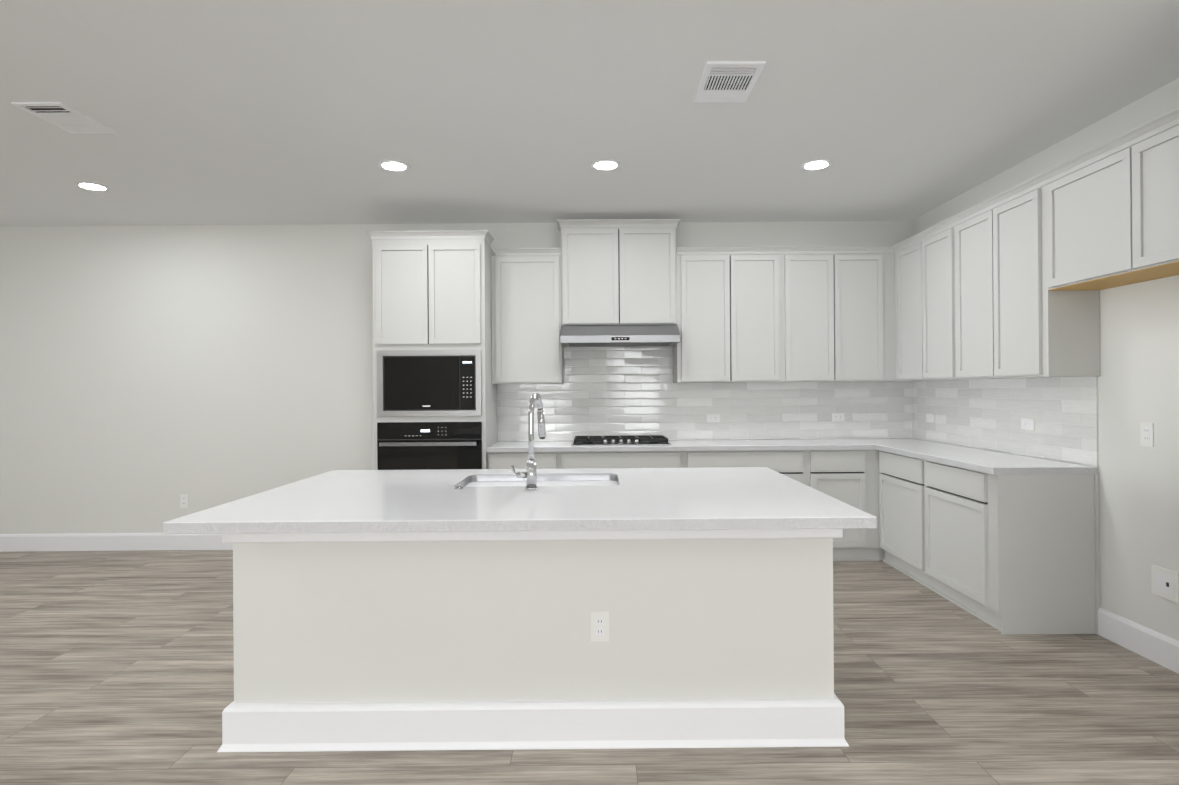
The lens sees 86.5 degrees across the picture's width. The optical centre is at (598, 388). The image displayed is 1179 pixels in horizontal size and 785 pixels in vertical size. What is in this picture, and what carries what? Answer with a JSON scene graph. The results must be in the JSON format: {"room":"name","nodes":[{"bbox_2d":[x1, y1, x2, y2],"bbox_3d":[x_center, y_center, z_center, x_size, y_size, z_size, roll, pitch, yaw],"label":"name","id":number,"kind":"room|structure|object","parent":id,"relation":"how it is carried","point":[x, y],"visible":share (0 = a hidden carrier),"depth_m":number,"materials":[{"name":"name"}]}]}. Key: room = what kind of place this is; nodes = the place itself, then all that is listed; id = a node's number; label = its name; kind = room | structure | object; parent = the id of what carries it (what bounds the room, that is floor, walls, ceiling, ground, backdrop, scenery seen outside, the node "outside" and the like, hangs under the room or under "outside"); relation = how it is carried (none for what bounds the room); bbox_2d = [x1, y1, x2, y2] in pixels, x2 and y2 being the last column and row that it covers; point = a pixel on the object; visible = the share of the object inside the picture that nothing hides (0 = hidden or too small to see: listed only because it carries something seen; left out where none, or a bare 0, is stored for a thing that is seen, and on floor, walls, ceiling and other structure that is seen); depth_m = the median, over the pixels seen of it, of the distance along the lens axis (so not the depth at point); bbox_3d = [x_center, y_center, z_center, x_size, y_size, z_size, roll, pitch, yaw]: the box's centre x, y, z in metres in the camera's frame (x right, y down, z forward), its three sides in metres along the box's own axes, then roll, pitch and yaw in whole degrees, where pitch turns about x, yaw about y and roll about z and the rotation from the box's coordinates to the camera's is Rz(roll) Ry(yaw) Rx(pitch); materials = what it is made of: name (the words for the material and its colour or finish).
{"room":"kitchen","nodes":[
{"label":"kitchen","id":0,"kind":"room"},
{"bbox_2d":[0,221,911,533],"bbox_3d":[-1.845,-0.021,5.406,9.285,2.772,0.100,0,0,0],"label":"wall","id":1,"kind":"structure","parent":0,"point":[150,375],"depth_m":5.35,"materials":[{"name":"white paint"}]},
{"bbox_2d":[0,533,232,551],"bbox_3d":[-4.047,1.307,5.337,4.661,0.146,0.016,0,0,0],"label":"baseboard","id":2,"kind":"structure","parent":1,"relation":"attached to","point":[89,542],"depth_m":5.33,"materials":[{"name":"white wood"}]},
{"bbox_2d":[180,494,188,507],"bbox_3d":[-3.532,0.961,5.344,0.070,0.115,0.007,0,0,0],"label":"electrical outlet","id":3,"kind":"object","parent":1,"relation":"attached to","point":[184,500],"visible":1,"depth_m":5.34,"materials":[{"name":"white plastic"}]},
{"bbox_2d":[491,247,563,383],"bbox_3d":[-0.584,-0.586,5.209,0.565,1.094,0.300,0,0,0],"label":"upper cabinet","id":4,"kind":"object","parent":1,"relation":"attached to","point":[527,283],"depth_m":5.07,"materials":[{"name":"grey paint"}]},
{"bbox_2d":[559,219,626,324],"bbox_3d":[-0.044,-0.938,5.212,0.516,0.850,0.300,0,0,0],"label":"upper cabinet","id":5,"kind":"object","parent":1,"relation":"attached to","point":[594,250],"depth_m":5.07,"materials":[{"name":"grey paint"}]},
{"bbox_2d":[560,324,679,346],"bbox_3d":[0.171,-0.435,5.110,0.933,0.158,0.487,0,0,0],"label":"range hood","id":6,"kind":"object","parent":5,"relation":"attached to","point":[613,335],"visible":1,"depth_m":4.92,"materials":[{"name":"silver metal"}]},
{"bbox_2d":[627,219,678,326],"bbox_3d":[0.377,-0.941,5.213,0.516,0.850,0.300,0,0,0],"label":"upper cabinet","id":7,"kind":"object","parent":1,"relation":"attached to","point":[652,254],"depth_m":5.07,"materials":[{"name":"grey paint"}]},
{"bbox_2d":[497,346,912,440],"bbox_3d":[0.917,-0.041,5.362,3.560,0.958,0.007,0,0,0],"label":"backsplash","id":8,"kind":"structure","parent":1,"relation":"attached to","point":[613,391],"depth_m":5.36,"materials":[{"name":"tile"}]},
{"bbox_2d":[707,414,719,421],"bbox_3d":[0.983,0.255,5.354,0.115,0.070,0.007,0,0,0],"label":"outlet","id":9,"kind":"object","parent":8,"relation":"attached to","point":[713,417],"visible":1,"depth_m":5.35,"materials":[{"name":"white plastic"}]},
{"bbox_2d":[831,413,844,420],"bbox_3d":[2.052,0.246,5.358,0.115,0.070,0.007,0,0,0],"label":"outlet","id":10,"kind":"object","parent":8,"relation":"attached to","point":[837,416],"visible":1,"depth_m":5.36,"materials":[{"name":"white plastic"}]},
{"bbox_2d":[673,247,738,382],"bbox_3d":[0.877,-0.596,5.215,0.479,1.094,0.300,0,0,0],"label":"upper cabinet","id":11,"kind":"object","parent":1,"relation":"attached to","point":[707,351],"depth_m":5.08,"materials":[{"name":"grey paint"}]},
{"bbox_2d":[739,246,786,381],"bbox_3d":[1.255,-0.599,5.216,0.468,1.094,0.300,0,0,0],"label":"upper cabinet","id":12,"kind":"object","parent":1,"relation":"attached to","point":[762,329],"depth_m":5.08,"materials":[{"name":"grey paint"}]},
{"bbox_2d":[783,246,842,381],"bbox_3d":[1.724,-0.602,5.218,0.469,1.094,0.300,0,0,0],"label":"upper cabinet","id":13,"kind":"object","parent":1,"relation":"attached to","point":[812,275],"depth_m":5.08,"materials":[{"name":"grey paint"}]},
{"bbox_2d":[843,246,886,381],"bbox_3d":[2.085,-0.605,5.219,0.444,1.094,0.300,0,0,0],"label":"upper cabinet","id":14,"kind":"object","parent":1,"relation":"attached to","point":[864,267],"depth_m":5.08,"materials":[{"name":"grey paint"}]},
{"bbox_2d":[0,550,1178,784],"bbox_3d":[-1.817,1.387,0.853,9.285,0.060,9.200,0,0,0],"label":"floor","id":15,"kind":"structure","parent":0,"point":[116,668],"depth_m":2.67,"materials":[{"name":"brown wood"}]},
{"bbox_2d":[366,230,496,469],"bbox_3d":[-1.292,0.081,5.037,0.929,2.559,0.638,0,0,0],"label":"tall cabinet","id":16,"kind":"object","parent":15,"relation":"on","point":[434,398],"visible":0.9,"depth_m":4.78,"materials":[{"name":"grey paint"}]},
{"bbox_2d":[377,422,481,469],"bbox_3d":[-1.284,0.623,4.757,0.792,0.733,0.080,0,0,0],"label":"oven","id":17,"kind":"object","parent":16,"relation":"in","point":[400,445],"depth_m":4.77,"materials":[{"name":"black glass"}]},
{"bbox_2d":[377,350,481,416],"bbox_3d":[-1.289,-0.040,4.786,0.792,0.504,0.024,0,0,0],"label":"microwave","id":18,"kind":"object","parent":16,"relation":"in","point":[410,383],"depth_m":4.78,"materials":[{"name":"black metal"}]},
{"bbox_2d":[211,533,848,751],"bbox_3d":[-0.246,0.949,2.850,2.360,0.800,1.021,0,0,0],"label":"kitchen island","id":19,"kind":"object","parent":15,"relation":"on","point":[531,607],"depth_m":2.38,"materials":[{"name":"white paint"}]},
{"bbox_2d":[163,467,876,544],"bbox_3d":[-0.259,0.491,2.733,2.356,0.115,1.336,0,0,0],"label":"island countertop","id":20,"kind":"structure","parent":19,"relation":"on","point":[713,503],"depth_m":2.26,"materials":[{"name":"white stone"}]},
{"bbox_2d":[511,393,545,488],"bbox_3d":[-0.311,0.227,2.797,0.137,0.415,0.241,0,0,0],"label":"faucet","id":21,"kind":"object","parent":20,"relation":"on","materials":[{"name":"silver metal"}]},
{"bbox_2d":[459,473,618,484],"bbox_3d":[-0.279,0.563,3.001,0.809,0.238,0.484,0,0,0],"label":"sink","id":22,"kind":"object","parent":20,"relation":"in","point":[476,478],"depth_m":3.21,"materials":[{"name":"silver metal"}]},
{"bbox_2d":[591,611,608,641],"bbox_3d":[0.006,0.903,2.377,0.070,0.115,0.007,0,0,0],"label":"outlet","id":23,"kind":"object","parent":19,"relation":"attached to","point":[599,619],"depth_m":2.38,"materials":[{"name":"white plastic"}]},
{"bbox_2d":[792,478,809,486],"bbox_3d":[1.135,0.910,5.089,0.948,0.866,0.548,0,0,0],"label":"base cabinet","id":24,"kind":"object","parent":15,"relation":"on","point":[806,481],"depth_m":4.84,"materials":[{"name":"grey paint"}]},
{"bbox_2d":[810,478,857,560],"bbox_3d":[1.834,0.905,5.092,0.449,0.866,0.548,0,0,0],"label":"base cabinet","id":25,"kind":"object","parent":15,"relation":"on","point":[845,490],"depth_m":4.83,"materials":[{"name":"grey paint"}]},
{"bbox_2d":[882,478,913,578],"bbox_3d":[2.433,0.900,4.475,0.548,0.866,0.736,0,0,0],"label":"base cabinet","id":26,"kind":"object","parent":15,"relation":"on","point":[897,493],"depth_m":4.53,"materials":[{"name":"grey paint"}]},
{"bbox_2d":[914,470,1099,634],"bbox_3d":[2.435,0.899,3.808,0.548,0.866,0.848,0,0,0],"label":"base cabinet","id":27,"kind":"object","parent":15,"relation":"on","point":[1006,543],"depth_m":3.39,"materials":[{"name":"grey paint"}]},
{"bbox_2d":[486,438,1096,477],"bbox_3d":[0.920,0.458,4.370,3.552,0.038,1.973,0,0,0],"label":"countertop","id":28,"kind":"structure","parent":27,"relation":"on","point":[792,458],"depth_m":4.81,"materials":[{"name":"white stone"}]},
{"bbox_2d":[571,435,671,445],"bbox_3d":[0.177,0.420,5.077,0.780,0.048,0.430,0,0,0],"label":"cooktop","id":29,"kind":"object","parent":28,"relation":"in","point":[631,440],"visible":1,"depth_m":4.93,"materials":[{"name":"black metal"}]},
{"bbox_2d":[0,0,1178,225],"bbox_3d":[-1.837,-1.445,0.858,9.285,0.060,9.200,0,0,0],"label":"ceiling","id":30,"kind":"structure","parent":0,"point":[246,112],"depth_m":3.13,"materials":[{"name":"grey paint"}]},
{"bbox_2d":[11,102,115,133],"bbox_3d":[-2.759,-1.399,3.247,0.240,0.010,0.355,0,0,0],"label":"ceiling vent","id":31,"kind":"object","parent":30,"relation":"in","point":[61,115],"visible":1,"depth_m":3.23,"materials":[{"name":"white metal"}]},
{"bbox_2d":[75,182,109,190],"bbox_3d":[-3.493,-1.394,4.325,0.190,0.007,0.190,0,0,0],"label":"recessed light","id":32,"kind":"object","parent":30,"relation":"in","point":[92,186],"visible":1,"depth_m":4.31,"materials":[{"name":"white plastic"}]},
{"bbox_2d":[378,160,409,171],"bbox_3d":[-1.295,-1.410,3.970,0.190,0.007,0.190,0,0,0],"label":"recessed light","id":33,"kind":"object","parent":30,"relation":"in","point":[394,165],"visible":1,"depth_m":3.95,"materials":[{"name":"white plastic"}]},
{"bbox_2d":[591,159,620,170],"bbox_3d":[0.047,-1.419,3.982,0.190,0.007,0.190,0,0,0],"label":"recessed light","id":34,"kind":"object","parent":30,"relation":"in","point":[605,165],"visible":1,"depth_m":3.98,"materials":[{"name":"white plastic"}]},
{"bbox_2d":[694,61,765,102],"bbox_3d":[0.602,-1.423,2.920,0.258,0.010,0.370,0,0,0],"label":"ceiling vent","id":35,"kind":"object","parent":30,"relation":"in","point":[727,81],"visible":1,"depth_m":2.90,"materials":[{"name":"white metal"}]},
{"bbox_2d":[801,159,831,170],"bbox_3d":[1.394,-1.428,4.005,0.190,0.007,0.190,0,0,0],"label":"recessed light","id":36,"kind":"object","parent":30,"relation":"in","point":[816,164],"visible":1,"depth_m":3.99,"materials":[{"name":"white plastic"}]},
{"bbox_2d":[912,78,1178,640],"bbox_3d":[2.765,-0.061,0.873,0.100,2.772,9.000,0,0,0],"label":"wall","id":37,"kind":"structure","parent":0,"point":[1138,380],"depth_m":3.17,"materials":[{"name":"white paint"}]},
{"bbox_2d":[891,235,914,380],"bbox_3d":[2.544,-0.609,4.839,0.301,1.094,0.504,0,0,0],"label":"upper cabinet","id":38,"kind":"object","parent":37,"relation":"attached to","point":[903,252],"depth_m":4.92,"materials":[{"name":"grey paint"}]},
{"bbox_2d":[915,217,950,380],"bbox_3d":[2.546,-0.609,4.453,0.301,1.094,0.460,0,0,0],"label":"upper cabinet","id":39,"kind":"object","parent":37,"relation":"attached to","point":[933,244],"depth_m":4.50,"materials":[{"name":"grey paint"}]},
{"bbox_2d":[951,202,982,379],"bbox_3d":[2.547,-0.610,3.992,0.301,1.094,0.462,0,0,0],"label":"upper cabinet","id":40,"kind":"object","parent":37,"relation":"attached to","point":[966,226],"depth_m":4.09,"materials":[{"name":"grey paint"}]},
{"bbox_2d":[913,376,1097,466],"bbox_3d":[2.700,0.180,4.367,0.007,0.488,1.950,0,0,0],"label":"backsplash","id":41,"kind":"structure","parent":37,"relation":"attached to","point":[987,414],"depth_m":4.05,"materials":[{"name":"tile"}]},
{"bbox_2d":[926,413,934,422],"bbox_3d":[2.689,0.238,5.073,0.007,0.070,0.115,0,0,0],"label":"outlet","id":42,"kind":"object","parent":41,"relation":"attached to","point":[930,417],"visible":1,"depth_m":5.07,"materials":[{"name":"white plastic"}]},
{"bbox_2d":[1021,418,1034,429],"bbox_3d":[2.693,0.223,3.930,0.007,0.070,0.115,0,0,0],"label":"outlet","id":43,"kind":"object","parent":41,"relation":"attached to","point":[1027,424],"visible":1,"depth_m":3.93,"materials":[{"name":"white plastic"}]},
{"bbox_2d":[983,173,1099,378],"bbox_3d":[2.549,-0.611,3.614,0.301,1.094,0.482,0,0,0],"label":"upper cabinet","id":44,"kind":"object","parent":37,"relation":"attached to","point":[1011,283],"depth_m":3.52,"materials":[{"name":"grey paint"}]},
{"bbox_2d":[1043,138,1174,290],"bbox_3d":[2.549,-0.845,3.074,0.301,0.626,0.598,0,0,0],"label":"upper cabinet","id":45,"kind":"object","parent":37,"relation":"attached to","point":[1079,192],"depth_m":3.13,"materials":[{"name":"grey paint"}]},
{"bbox_2d":[1098,607,1178,673],"bbox_3d":[2.417,1.258,2.756,0.601,0.146,1.264,0,0,0],"label":"baseboard","id":46,"kind":"structure","parent":37,"relation":"attached to","point":[1153,646],"depth_m":3.12,"materials":[{"name":"white wood"}]},
{"bbox_2d":[1140,422,1153,446],"bbox_3d":[2.705,0.227,3.088,0.007,0.115,0.070,0,0,0],"label":"outlet","id":47,"kind":"object","parent":37,"relation":"attached to","point":[1146,434],"visible":1,"depth_m":3.08,"materials":[{"name":"white plastic"}]},
{"bbox_2d":[1115,107,1178,274],"bbox_3d":[2.551,-0.846,2.571,0.301,0.626,0.599,0,0,0],"label":"upper cabinet","id":48,"kind":"object","parent":37,"relation":"attached to","point":[1146,155],"depth_m":2.75,"materials":[{"name":"grey paint"}]},
{"bbox_2d":[1151,565,1178,602],"bbox_3d":[2.710,0.933,2.996,0.007,0.140,0.140,0,0,0],"label":"outlet box","id":49,"kind":"object","parent":37,"relation":"attached to","point":[1165,583],"visible":1,"depth_m":2.99,"materials":[{"name":"white plastic"}]}
]}

